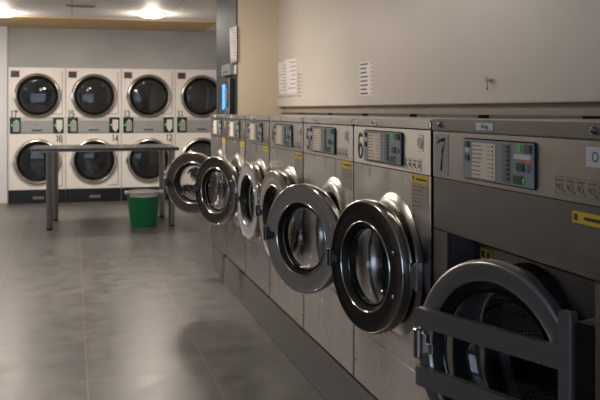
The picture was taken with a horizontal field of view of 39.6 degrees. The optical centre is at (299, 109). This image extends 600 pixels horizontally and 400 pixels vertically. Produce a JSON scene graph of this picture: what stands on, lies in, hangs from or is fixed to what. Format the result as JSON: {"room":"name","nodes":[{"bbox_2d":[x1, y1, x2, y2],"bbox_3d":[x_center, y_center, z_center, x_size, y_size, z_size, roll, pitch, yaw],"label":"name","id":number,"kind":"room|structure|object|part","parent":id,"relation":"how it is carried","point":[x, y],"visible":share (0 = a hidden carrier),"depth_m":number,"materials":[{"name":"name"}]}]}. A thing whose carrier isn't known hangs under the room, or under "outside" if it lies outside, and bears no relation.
{"room":"laundry","nodes":[
{"label":"laundry","id":0,"kind":"room"},
{"bbox_2d":[0,26,7,203],"bbox_3d":[-4.649,0.075,12.050,0.790,2.600,0.100,0,0,-15],"label":"wall pier","id":1,"kind":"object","parent":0,"point":[3,29],"visible":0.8,"depth_m":12.10,"materials":[{"name":"grey paint"}]},
{"bbox_2d":[0,0,216,31],"bbox_3d":[-1.500,-1.275,5.292,6.500,0.100,15.200,0,0,-15],"label":"ceiling","id":2,"kind":"structure","parent":0,"point":[184,10],"depth_m":10.16,"materials":[{"name":"paint"}]},
{"bbox_2d":[0,11,16,16],"bbox_3d":[-3.749,-1.199,10.482,0.360,0.052,0.360,0,0,-15],"label":"recessed light","id":3,"kind":"object","parent":2,"relation":"in","point":[2,13],"visible":1,"depth_m":10.40,"materials":[{"name":"white"}]},
{"bbox_2d":[0,13,13,16],"bbox_3d":[-3.749,-1.197,10.482,0.296,0.048,0.296,0,0,-15],"label":"diffuser","id":4,"kind":"object","parent":3,"relation":"attached to","point":[1,14],"depth_m":10.41,"materials":[{"name":"white plastic"}]},
{"bbox_2d":[66,4,95,7],"bbox_3d":[-2.569,-1.217,9.768,0.340,0.016,0.140,0,0,-15],"label":"ceiling vent","id":5,"kind":"object","parent":2,"relation":"in","point":[67,5],"visible":1,"depth_m":9.73,"materials":[{"name":"metal"}]},
{"bbox_2d":[138,12,165,17],"bbox_3d":[-1.883,-1.199,10.599,0.360,0.052,0.360,0,0,-15],"label":"recessed light","id":6,"kind":"object","parent":2,"relation":"in","point":[143,14],"visible":1,"depth_m":10.49,"materials":[{"name":"white plastic"}]},
{"bbox_2d":[140,14,163,17],"bbox_3d":[-1.883,-1.197,10.599,0.296,0.048,0.296,0,0,-15],"label":"diffuser","id":7,"kind":"object","parent":6,"relation":"attached to","point":[143,15],"depth_m":10.51,"materials":[{"name":"white plastic"}]},
{"bbox_2d":[8,27,216,201],"bbox_3d":[-3.472,0.075,12.502,6.500,2.600,0.150,0,0,-15],"label":"wall","id":8,"kind":"structure","parent":0,"point":[27,47],"depth_m":12.59,"materials":[{"name":"grey paint"}]},
{"bbox_2d":[0,16,216,31],"bbox_3d":[-3.807,-1.218,11.565,5.140,0.011,1.479,0,0,-15],"label":"trim","id":9,"kind":"structure","parent":8,"relation":"attached to","point":[13,21],"depth_m":11.69,"materials":[{"name":"brown wood"}]},
{"bbox_2d":[0,200,325,399],"bbox_3d":[-1.500,1.425,5.292,6.500,0.100,15.200,0,0,-15],"label":"floor","id":10,"kind":"structure","parent":0,"point":[95,305],"depth_m":5.55,"materials":[{"name":"tile"}]},
{"bbox_2d":[8,67,64,203],"bbox_3d":[-3.913,0.375,12.420,0.802,2.000,0.395,0,0,-15],"label":"dryer","id":11,"kind":"object","parent":10,"relation":"on","point":[36,96],"visible":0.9,"depth_m":12.25,"materials":[{"name":"white metal"}]},
{"bbox_3d":[-4.152,0.228,12.190,0.085,0.185,0.005,0,0,-15],"label":"coin plate","id":12,"kind":"part","parent":11,"relation":"part of","materials":[{"name":"silver metal"}]},
{"bbox_3d":[-3.863,0.763,12.268,0.544,0.544,0.024,0,0,-15],"label":"door glass","id":13,"kind":"part","parent":11,"relation":"part of","materials":[{"name":"grey glass"}]},
{"bbox_3d":[-3.876,1.274,12.283,0.742,0.178,0.007,0,0,-15],"label":"kick plate","id":14,"kind":"part","parent":11,"relation":"part of","materials":[{"name":"black plastic"}]},
{"bbox_3d":[-3.875,0.761,12.280,0.758,0.822,0.006,0,0,-15],"label":"panel","id":15,"kind":"part","parent":11,"relation":"part of","materials":[{"name":"white metal"}]},
{"bbox_3d":[-3.875,-0.250,12.280,0.758,0.710,0.006,0,0,-15],"label":"panel","id":16,"kind":"part","parent":11,"relation":"part of","materials":[{"name":"white metal"}]},
{"bbox_3d":[-3.874,0.139,12.276,0.442,0.048,0.010,0,0,-15],"label":"rail","id":17,"kind":"part","parent":11,"relation":"part of","materials":[{"name":"white metal"}]},
{"bbox_3d":[-3.872,0.257,12.272,0.442,0.163,0.019,0,0,-15],"label":"lint drawer","id":18,"kind":"part","parent":11,"relation":"part of","materials":[{"name":"grey metal"}]},
{"bbox_3d":[-3.862,0.763,12.263,0.676,0.676,0.046,0,0,-15],"label":"door","id":19,"kind":"part","parent":11,"relation":"part of","materials":[{"name":"silver metal"}]},
{"bbox_3d":[-3.862,-0.210,12.263,0.670,0.670,0.046,0,0,-15],"label":"door","id":20,"kind":"part","parent":11,"relation":"part of","materials":[{"name":"black glass"}]},
{"bbox_3d":[-3.863,-0.210,12.268,0.544,0.544,0.024,0,0,-15],"label":"door glass","id":21,"kind":"part","parent":11,"relation":"part of","materials":[{"name":"grey glass"}]},
{"bbox_3d":[-3.566,0.238,12.350,0.085,0.187,0.005,0,0,-15],"label":"coin plate","id":22,"kind":"part","parent":11,"relation":"part of","materials":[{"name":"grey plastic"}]},
{"bbox_2d":[66,68,120,201],"bbox_3d":[-3.131,0.375,12.634,0.802,2.000,0.395,0,0,-15],"label":"dryer","id":23,"kind":"object","parent":10,"relation":"on","point":[93,95],"visible":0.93,"depth_m":12.48,"materials":[{"name":"white metal"}]},
{"bbox_3d":[-3.370,0.228,12.404,0.085,0.185,0.005,0,0,-15],"label":"coin plate","id":24,"kind":"part","parent":23,"relation":"part of","materials":[{"name":"silver metal"}]},
{"bbox_3d":[-3.093,1.274,12.497,0.742,0.178,0.007,0,0,-15],"label":"kick plate","id":25,"kind":"part","parent":23,"relation":"part of","materials":[{"name":"black plastic"}]},
{"bbox_3d":[-3.092,0.761,12.494,0.758,0.822,0.006,0,0,-15],"label":"panel","id":26,"kind":"part","parent":23,"relation":"part of","materials":[{"name":"white metal"}]},
{"bbox_3d":[-3.092,-0.250,12.494,0.758,0.710,0.006,0,0,-15],"label":"panel","id":27,"kind":"part","parent":23,"relation":"part of","materials":[{"name":"white metal"}]},
{"bbox_3d":[-3.091,0.139,12.490,0.442,0.048,0.010,0,0,-15],"label":"rail","id":28,"kind":"part","parent":23,"relation":"part of","materials":[{"name":"grey metal"}]},
{"bbox_3d":[-3.090,0.257,12.486,0.442,0.163,0.019,0,0,-15],"label":"lint drawer","id":29,"kind":"part","parent":23,"relation":"part of","materials":[{"name":"grey metal"}]},
{"bbox_3d":[-3.079,0.763,12.477,0.676,0.676,0.046,0,0,-15],"label":"door","id":30,"kind":"part","parent":23,"relation":"part of","materials":[{"name":"silver metal"}]},
{"bbox_3d":[-3.079,-0.210,12.477,0.670,0.670,0.046,0,0,-15],"label":"door","id":31,"kind":"part","parent":23,"relation":"part of","materials":[{"name":"black glass"}]},
{"bbox_3d":[-3.081,0.763,12.482,0.544,0.544,0.024,0,0,-15],"label":"door glass","id":32,"kind":"part","parent":23,"relation":"part of","materials":[{"name":"grey glass"}]},
{"bbox_3d":[-3.081,-0.210,12.482,0.544,0.544,0.024,0,0,-15],"label":"door glass","id":33,"kind":"part","parent":23,"relation":"part of","materials":[{"name":"grey glass"}]},
{"bbox_3d":[-2.784,0.238,12.564,0.085,0.187,0.005,0,0,-15],"label":"coin plate","id":34,"kind":"part","parent":23,"relation":"part of","materials":[{"name":"grey plastic"}]},
{"bbox_2d":[30,144,178,229],"bbox_3d":[-2.373,0.907,10.112,1.680,0.935,1.040,0,0,-15],"label":"table","id":35,"kind":"object","parent":10,"relation":"on","point":[51,151],"visible":1,"depth_m":9.84,"materials":[{"name":"silver metal"}]},
{"bbox_3d":[-2.872,0.916,9.551,0.072,0.877,0.072,0,0,-15],"label":"leg","id":36,"kind":"part","parent":35,"relation":"part of","materials":[{"name":"silver metal"}]},
{"bbox_3d":[-3.043,0.916,10.364,0.072,0.877,0.072,0,0,-15],"label":"leg","id":37,"kind":"part","parent":35,"relation":"part of","materials":[{"name":"silver metal"}]},
{"bbox_3d":[-1.772,0.916,10.702,0.072,0.877,0.072,0,0,-15],"label":"leg","id":38,"kind":"part","parent":35,"relation":"part of","materials":[{"name":"silver metal"}]},
{"bbox_3d":[-1.521,0.916,9.879,0.072,0.877,0.072,0,0,-15],"label":"leg","id":39,"kind":"part","parent":35,"relation":"part of","materials":[{"name":"silver metal"}]},
{"bbox_2d":[127,195,160,226],"bbox_3d":[-1.858,1.197,9.900,0.398,0.356,0.398,0,0,-15],"label":"bucket","id":40,"kind":"object","parent":10,"relation":"on","point":[143,211],"visible":0.84,"depth_m":9.75,"materials":[{"name":"green plastic"}]},
{"bbox_2d":[124,189,162,196],"bbox_3d":[-1.847,1.146,9.876,0.419,0.399,0.422,0,0,18],"label":"liner","id":41,"kind":"object","parent":40,"relation":"in","point":[135,192],"visible":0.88,"depth_m":9.78,"materials":[{"name":"grey plastic"}]},
{"bbox_3d":[-1.820,0.964,9.761,0.410,0.022,0.171,0,0,-15],"label":"handle","id":42,"kind":"part","parent":41,"relation":"part of","materials":[{"name":"grey plastic"}]},
{"bbox_2d":[122,69,174,200],"bbox_3d":[-2.349,0.375,12.848,0.802,2.000,0.395,0,0,-15],"label":"dryer","id":43,"kind":"object","parent":10,"relation":"on","point":[148,95],"visible":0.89,"depth_m":12.68,"materials":[{"name":"white metal"}]},
{"bbox_3d":[-2.588,0.228,12.618,0.085,0.185,0.005,0,0,-15],"label":"coin plate","id":44,"kind":"part","parent":43,"relation":"part of","materials":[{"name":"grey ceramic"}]},
{"bbox_3d":[-2.311,1.274,12.711,0.742,0.178,0.007,0,0,-15],"label":"kick plate","id":45,"kind":"part","parent":43,"relation":"part of","materials":[{"name":"black plastic"}]},
{"bbox_3d":[-2.310,0.761,12.708,0.758,0.822,0.006,0,0,-15],"label":"panel","id":46,"kind":"part","parent":43,"relation":"part of","materials":[{"name":"white metal"}]},
{"bbox_3d":[-2.310,-0.250,12.708,0.758,0.710,0.006,0,0,-15],"label":"panel","id":47,"kind":"part","parent":43,"relation":"part of","materials":[{"name":"white metal"}]},
{"bbox_3d":[-2.297,0.763,12.691,0.676,0.676,0.046,0,0,-15],"label":"door","id":48,"kind":"part","parent":43,"relation":"part of","materials":[{"name":"black glass"}]},
{"bbox_3d":[-2.309,0.139,12.704,0.442,0.048,0.010,0,0,-15],"label":"rail","id":49,"kind":"part","parent":43,"relation":"part of","materials":[{"name":"grey metal"}]},
{"bbox_3d":[-2.308,0.257,12.700,0.442,0.163,0.019,0,0,-15],"label":"lint drawer","id":50,"kind":"part","parent":43,"relation":"part of","materials":[{"name":"silver metal"}]},
{"bbox_3d":[-2.299,0.763,12.695,0.544,0.544,0.024,0,0,-15],"label":"door glass","id":51,"kind":"part","parent":43,"relation":"part of","materials":[{"name":"grey glass"}]},
{"bbox_3d":[-2.297,-0.210,12.691,0.670,0.670,0.046,0,0,-15],"label":"door","id":52,"kind":"part","parent":43,"relation":"part of","materials":[{"name":"black glass"}]},
{"bbox_3d":[-2.299,-0.210,12.695,0.544,0.544,0.024,0,0,-15],"label":"door glass","id":53,"kind":"part","parent":43,"relation":"part of","materials":[{"name":"grey glass"}]},
{"bbox_3d":[-2.001,0.238,12.778,0.085,0.187,0.005,0,0,-15],"label":"coin plate","id":54,"kind":"part","parent":43,"relation":"part of","materials":[{"name":"grey plastic"}]},
{"bbox_2d":[175,69,216,157],"bbox_3d":[-1.566,0.375,13.062,0.802,2.000,0.395,0,0,-15],"label":"dryer","id":55,"kind":"object","parent":10,"relation":"on","point":[195,90],"visible":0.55,"depth_m":12.88,"materials":[{"name":"white metal"}]},
{"bbox_3d":[-1.806,0.228,12.832,0.085,0.185,0.005,0,0,-15],"label":"coin plate","id":56,"kind":"part","parent":55,"relation":"part of","materials":[{"name":"silver metal"}]},
{"bbox_3d":[-1.528,0.761,12.922,0.758,0.822,0.006,0,0,-15],"label":"panel","id":57,"kind":"part","parent":55,"relation":"part of","materials":[{"name":"white metal"}]},
{"bbox_3d":[-1.515,0.763,12.905,0.676,0.676,0.046,0,0,-15],"label":"door","id":58,"kind":"part","parent":55,"relation":"part of","materials":[{"name":"black glass"}]},
{"bbox_3d":[-1.528,-0.250,12.922,0.758,0.710,0.006,0,0,-15],"label":"panel","id":59,"kind":"part","parent":55,"relation":"part of","materials":[{"name":"white metal"}]},
{"bbox_3d":[-1.516,0.763,12.909,0.544,0.544,0.024,0,0,-15],"label":"door glass","id":60,"kind":"part","parent":55,"relation":"part of","materials":[{"name":"grey glass"}]},
{"bbox_3d":[-1.515,-0.210,12.905,0.670,0.670,0.046,0,0,-15],"label":"door","id":61,"kind":"part","parent":55,"relation":"part of","materials":[{"name":"black glass"}]},
{"bbox_3d":[-1.527,0.139,12.918,0.442,0.048,0.010,0,0,-15],"label":"rail","id":62,"kind":"part","parent":55,"relation":"part of","materials":[{"name":"white metal"}]},
{"bbox_3d":[-1.526,0.257,12.914,0.442,0.163,0.019,0,0,-15],"label":"lint drawer","id":63,"kind":"part","parent":55,"relation":"part of","materials":[{"name":"grey metal"}]},
{"bbox_3d":[-1.516,-0.210,12.909,0.544,0.544,0.024,0,0,-15],"label":"door glass","id":64,"kind":"part","parent":55,"relation":"part of","materials":[{"name":"grey glass"}]},
{"bbox_2d":[164,112,303,254],"bbox_3d":[-0.541,0.588,6.884,1.171,1.132,0.762,0,0,-15],"label":"washing machine","id":65,"kind":"object","parent":10,"relation":"on","point":[181,175],"visible":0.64,"depth_m":6.64,"materials":[{"name":"metal"}]},
{"bbox_3d":[-0.842,0.575,6.584,0.490,0.490,0.057,0,0,24],"label":"door","id":66,"kind":"part","parent":65,"relation":"part of","materials":[{"name":"silver metal"}]},
{"bbox_3d":[-0.820,0.575,6.633,0.294,0.294,0.115,0,0,24],"label":"door glass","id":67,"kind":"part","parent":65,"relation":"part of","materials":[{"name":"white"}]},
{"bbox_3d":[-0.686,0.142,6.885,0.008,0.124,0.405,0,0,-15],"label":"control panel","id":68,"kind":"part","parent":65,"relation":"part of","materials":[{"name":"grey plastic"}]},
{"bbox_3d":[-0.669,1.028,6.862,0.010,0.220,0.738,0,0,-15],"label":"service panel","id":69,"kind":"part","parent":65,"relation":"part of","materials":[{"name":"metal"}]},
{"bbox_3d":[-0.660,0.570,6.864,0.030,0.692,0.738,0,0,-15],"label":"panel","id":70,"kind":"part","parent":65,"relation":"part of","materials":[{"name":"metal"}]},
{"bbox_2d":[193,113,331,273],"bbox_3d":[-0.276,0.588,6.190,1.025,1.132,0.742,0,0,-15],"label":"washing machine","id":71,"kind":"object","parent":10,"relation":"on","point":[215,186],"visible":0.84,"depth_m":6.03,"materials":[{"name":"metal"}]},
{"bbox_3d":[-0.550,0.575,5.990,0.115,0.294,0.294,0,0,-42],"label":"door glass","id":72,"kind":"part","parent":71,"relation":"part of","materials":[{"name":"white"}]},
{"bbox_3d":[-0.590,0.575,5.954,0.057,0.490,0.490,0,0,-42],"label":"door","id":73,"kind":"part","parent":71,"relation":"part of","materials":[{"name":"silver metal"}]},
{"bbox_3d":[-0.488,0.142,6.161,0.008,0.124,0.405,0,0,-15],"label":"control panel","id":74,"kind":"part","parent":71,"relation":"part of","materials":[{"name":"grey"}]},
{"bbox_3d":[-0.463,0.570,6.146,0.030,0.692,0.728,0,0,-15],"label":"panel","id":75,"kind":"part","parent":71,"relation":"part of","materials":[{"name":"metal"}]},
{"bbox_3d":[-0.473,1.028,6.143,0.010,0.220,0.728,0,0,-15],"label":"service panel","id":76,"kind":"part","parent":71,"relation":"part of","materials":[{"name":"metal"}]},
{"bbox_2d":[213,244,377,399],"bbox_3d":[0.366,1.265,4.506,0.765,0.220,5.900,0,0,-15],"label":"plinth","id":77,"kind":"object","parent":10,"relation":"on","point":[327,375],"visible":0.32,"depth_m":4.53,"materials":[{"name":"metal"}]},
{"bbox_2d":[235,113,373,296],"bbox_3d":[0.008,0.588,5.501,0.842,1.132,0.739,0,0,-15],"label":"washing machine","id":78,"kind":"object","parent":10,"relation":"on","point":[256,166],"visible":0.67,"depth_m":5.37,"materials":[{"name":"metal"}]},
{"bbox_3d":[-0.262,0.575,5.314,0.115,0.294,0.294,0,0,-19],"label":"door glass","id":79,"kind":"part","parent":78,"relation":"part of","materials":[{"name":"black"}]},
{"bbox_3d":[-0.313,0.575,5.296,0.057,0.490,0.490,0,0,-19],"label":"door","id":80,"kind":"part","parent":78,"relation":"part of","materials":[{"name":"silver metal"}]},
{"bbox_3d":[-0.292,0.142,5.447,0.008,0.124,0.405,0,0,-15],"label":"control panel","id":81,"kind":"part","parent":78,"relation":"part of","materials":[{"name":"grey plastic"}]},
{"bbox_3d":[-0.268,0.570,5.432,0.030,0.692,0.728,0,0,-15],"label":"panel","id":82,"kind":"part","parent":78,"relation":"part of","materials":[{"name":"metal"}]},
{"bbox_3d":[-0.278,1.028,5.429,0.010,0.220,0.728,0,0,-15],"label":"service panel","id":83,"kind":"part","parent":78,"relation":"part of","materials":[{"name":"metal"}]},
{"bbox_2d":[255,114,416,328],"bbox_3d":[0.193,0.588,4.776,0.867,1.132,0.757,0,0,-15],"label":"washing machine","id":84,"kind":"object","parent":10,"relation":"on","point":[286,132],"visible":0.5,"depth_m":4.65,"materials":[{"name":"metal"}]},
{"bbox_3d":[-0.075,0.575,4.584,0.115,0.294,0.294,0,0,-22],"label":"door glass","id":85,"kind":"part","parent":84,"relation":"part of","materials":[{"name":"black glass"}]},
{"bbox_3d":[-0.125,0.575,4.563,0.057,0.490,0.490,0,0,-22],"label":"door","id":86,"kind":"part","parent":84,"relation":"part of","materials":[{"name":"silver metal"}]},
{"bbox_3d":[-0.097,0.142,4.734,0.008,0.124,0.405,0,0,-15],"label":"control panel","id":87,"kind":"part","parent":84,"relation":"part of","materials":[{"name":"grey plastic"}]},
{"bbox_3d":[-0.069,0.570,4.704,0.030,0.692,0.757,0,0,-15],"label":"panel","id":88,"kind":"part","parent":84,"relation":"part of","materials":[{"name":"metal"}]},
{"bbox_3d":[-0.078,1.028,4.702,0.010,0.220,0.757,0,0,-15],"label":"service panel","id":89,"kind":"part","parent":84,"relation":"part of","materials":[{"name":"metal"}]},
{"bbox_2d":[263,114,488,375],"bbox_3d":[0.328,0.588,3.996,1.018,1.132,0.794,0,0,-15],"label":"washing machine","id":90,"kind":"object","parent":10,"relation":"on","point":[298,232],"visible":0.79,"depth_m":3.82,"materials":[{"name":"metal"}]},
{"bbox_3d":[0.020,0.575,3.736,0.057,0.490,0.490,0,0,-41],"label":"door","id":91,"kind":"part","parent":90,"relation":"part of","materials":[{"name":"silver metal"}]},
{"bbox_3d":[0.061,0.575,3.772,0.115,0.294,0.294,0,0,-41],"label":"door glass","id":92,"kind":"part","parent":90,"relation":"part of","materials":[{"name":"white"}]},
{"bbox_3d":[0.106,0.142,3.992,0.008,0.124,0.405,0,0,-15],"label":"control panel","id":93,"kind":"part","parent":90,"relation":"part of","materials":[{"name":"grey plastic"}]},
{"bbox_3d":[0.138,0.570,3.947,0.030,0.692,0.788,0,0,-15],"label":"panel","id":94,"kind":"part","parent":90,"relation":"part of","materials":[{"name":"metal"}]},
{"bbox_3d":[0.129,1.028,3.945,0.010,0.220,0.788,0,0,-15],"label":"service panel","id":95,"kind":"part","parent":90,"relation":"part of","materials":[{"name":"metal"}]},
{"bbox_2d":[327,115,599,399],"bbox_3d":[0.587,0.588,3.241,0.917,1.132,0.788,0,0,-15],"label":"washing machine","id":96,"kind":"object","parent":10,"relation":"on","point":[380,257],"visible":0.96,"depth_m":3.08,"materials":[{"name":"metal"}]},
{"bbox_3d":[0.304,0.575,3.096,0.115,0.294,0.294,0,0,-28],"label":"door glass","id":97,"kind":"part","parent":96,"relation":"part of","materials":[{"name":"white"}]},
{"bbox_3d":[0.257,0.575,3.070,0.057,0.490,0.490,0,0,-28],"label":"door","id":98,"kind":"part","parent":96,"relation":"part of","materials":[{"name":"silver metal"}]},
{"bbox_3d":[0.317,0.142,3.220,0.008,0.124,0.405,0,0,-15],"label":"control panel","id":99,"kind":"part","parent":96,"relation":"part of","materials":[{"name":"grey plastic"}]},
{"bbox_3d":[0.340,1.028,3.173,0.010,0.220,0.788,0,0,-15],"label":"service panel","id":100,"kind":"part","parent":96,"relation":"part of","materials":[{"name":"metal"}]},
{"bbox_3d":[0.349,0.570,3.176,0.030,0.692,0.788,0,0,-15],"label":"panel","id":101,"kind":"part","parent":96,"relation":"part of","materials":[{"name":"metal"}]},
{"bbox_2d":[413,119,599,399],"bbox_3d":[0.833,0.592,2.375,0.940,1.124,0.973,0,0,-15],"label":"washing machine","id":102,"kind":"object","parent":10,"relation":"on","point":[511,311],"visible":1,"depth_m":2.25,"materials":[{"name":"metal"}]},
{"bbox_3d":[0.459,0.145,2.710,0.001,0.133,0.102,0,0,-15],"label":"number plate","id":103,"kind":"part","parent":102,"relation":"part of","materials":[{"name":"grey metal"}]},
{"bbox_3d":[0.464,0.767,2.723,0.012,0.744,0.107,0,0,-15],"label":"panel","id":104,"kind":"part","parent":102,"relation":"part of","materials":[{"name":"metal"}]},
{"bbox_3d":[0.522,0.688,2.242,0.043,0.566,0.566,0,0,-35],"label":"door","id":105,"kind":"part","parent":102,"relation":"part of","materials":[{"name":"grey metal"}]},
{"bbox_3d":[0.555,0.146,2.350,0.008,0.124,0.409,0,0,-15],"label":"control panel","id":106,"kind":"part","parent":102,"relation":"part of","materials":[{"name":"grey plastic"}]},
{"bbox_3d":[0.579,0.688,2.281,0.116,0.408,0.408,0,0,-35],"label":"door glass","id":107,"kind":"part","parent":102,"relation":"part of","materials":[{"name":"black glass"}]},
{"bbox_3d":[0.578,0.308,2.306,0.012,0.168,0.973,0,0,-15],"label":"panel","id":108,"kind":"part","parent":102,"relation":"part of","materials":[{"name":"metal"}]},
{"bbox_3d":[0.643,0.696,2.000,0.032,0.425,0.038,0,0,-35],"label":"hinge post","id":109,"kind":"part","parent":102,"relation":"part of","materials":[{"name":"grey metal"}]},
{"bbox_3d":[0.695,0.767,1.878,0.012,0.744,0.086,0,0,-15],"label":"panel","id":110,"kind":"part","parent":102,"relation":"part of","materials":[{"name":"metal"}]},
{"bbox_2d":[238,0,282,113],"bbox_3d":[-0.052,0.075,8.528,1.400,2.600,1.120,0,0,-15],"label":"wall partition","id":111,"kind":"structure","parent":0,"point":[257,19],"depth_m":7.86,"materials":[{"name":"beige paint"}]},
{"bbox_2d":[217,0,237,113],"bbox_3d":[-0.737,0.075,8.351,0.015,2.599,1.100,0,0,-15],"label":"cladding","id":112,"kind":"object","parent":111,"relation":"attached to","point":[227,10],"depth_m":8.36,"materials":[{"name":"metal"}]},
{"bbox_2d":[221,63,232,76],"bbox_3d":[-0.713,-0.390,8.151,0.042,0.110,0.460,0,0,-15],"label":"printer","id":113,"kind":"object","parent":112,"relation":"attached to","point":[226,70],"visible":1,"depth_m":8.07,"materials":[{"name":"grey plastic"}]},
{"bbox_2d":[220,78,234,113],"bbox_3d":[-0.722,-0.090,8.143,0.063,0.430,0.570,0,0,-15],"label":"payment terminal","id":114,"kind":"object","parent":112,"relation":"attached to","point":[227,86],"visible":0.83,"depth_m":7.96,"materials":[{"name":"black plastic"}]},
{"bbox_2d":[229,26,236,62],"bbox_3d":[-0.630,-0.620,7.910,0.013,0.338,0.279,0,0,-19],"label":"paper","id":115,"kind":"object","parent":112,"relation":"attached to","point":[232,31],"visible":0.99,"depth_m":7.91,"materials":[{"name":"white paper"}]},
{"bbox_2d":[278,0,599,106],"bbox_3d":[1.701,-0.628,3.420,1.314,1.194,9.700,0,0,-15],"label":"wall","id":116,"kind":"structure","parent":0,"point":[422,52],"depth_m":4.39,"materials":[{"name":"paint"}]},
{"bbox_2d":[278,62,285,96],"bbox_3d":[-0.159,-0.281,7.706,0.013,0.323,0.265,0,0,-20],"label":"paper","id":117,"kind":"object","parent":116,"relation":"attached to","point":[281,66],"visible":0.85,"depth_m":7.73,"materials":[{"name":"white paper"}]},
{"bbox_2d":[285,58,296,96],"bbox_3d":[-0.075,-0.287,7.392,0.018,0.334,0.314,0,0,-21],"label":"paper","id":118,"kind":"object","parent":116,"relation":"attached to","point":[290,64],"visible":1,"depth_m":7.40,"materials":[{"name":"white paper"}]},
{"bbox_2d":[298,72,302,97],"bbox_3d":[0.002,-0.212,7.135,0.002,0.217,0.168,0,0,-15],"label":"list","id":119,"kind":"object","parent":116,"relation":"attached to","point":[300,75],"visible":1,"depth_m":7.13,"materials":[{"name":"paper"}]},
{"bbox_2d":[360,61,372,95],"bbox_3d":[0.440,-0.207,5.535,0.002,0.224,0.253,0,0,-15],"label":"list","id":120,"kind":"object","parent":116,"relation":"attached to","point":[366,68],"visible":1,"depth_m":5.53,"materials":[{"name":"white paper"}]},
{"bbox_2d":[283,102,599,115],"bbox_3d":[1.218,0.672,3.278,0.220,1.405,9.680,0,0,-15],"label":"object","id":121,"kind":"structure","parent":0,"point":[574,108],"depth_m":4.14,"materials":[{"name":"paint"}]}
]}

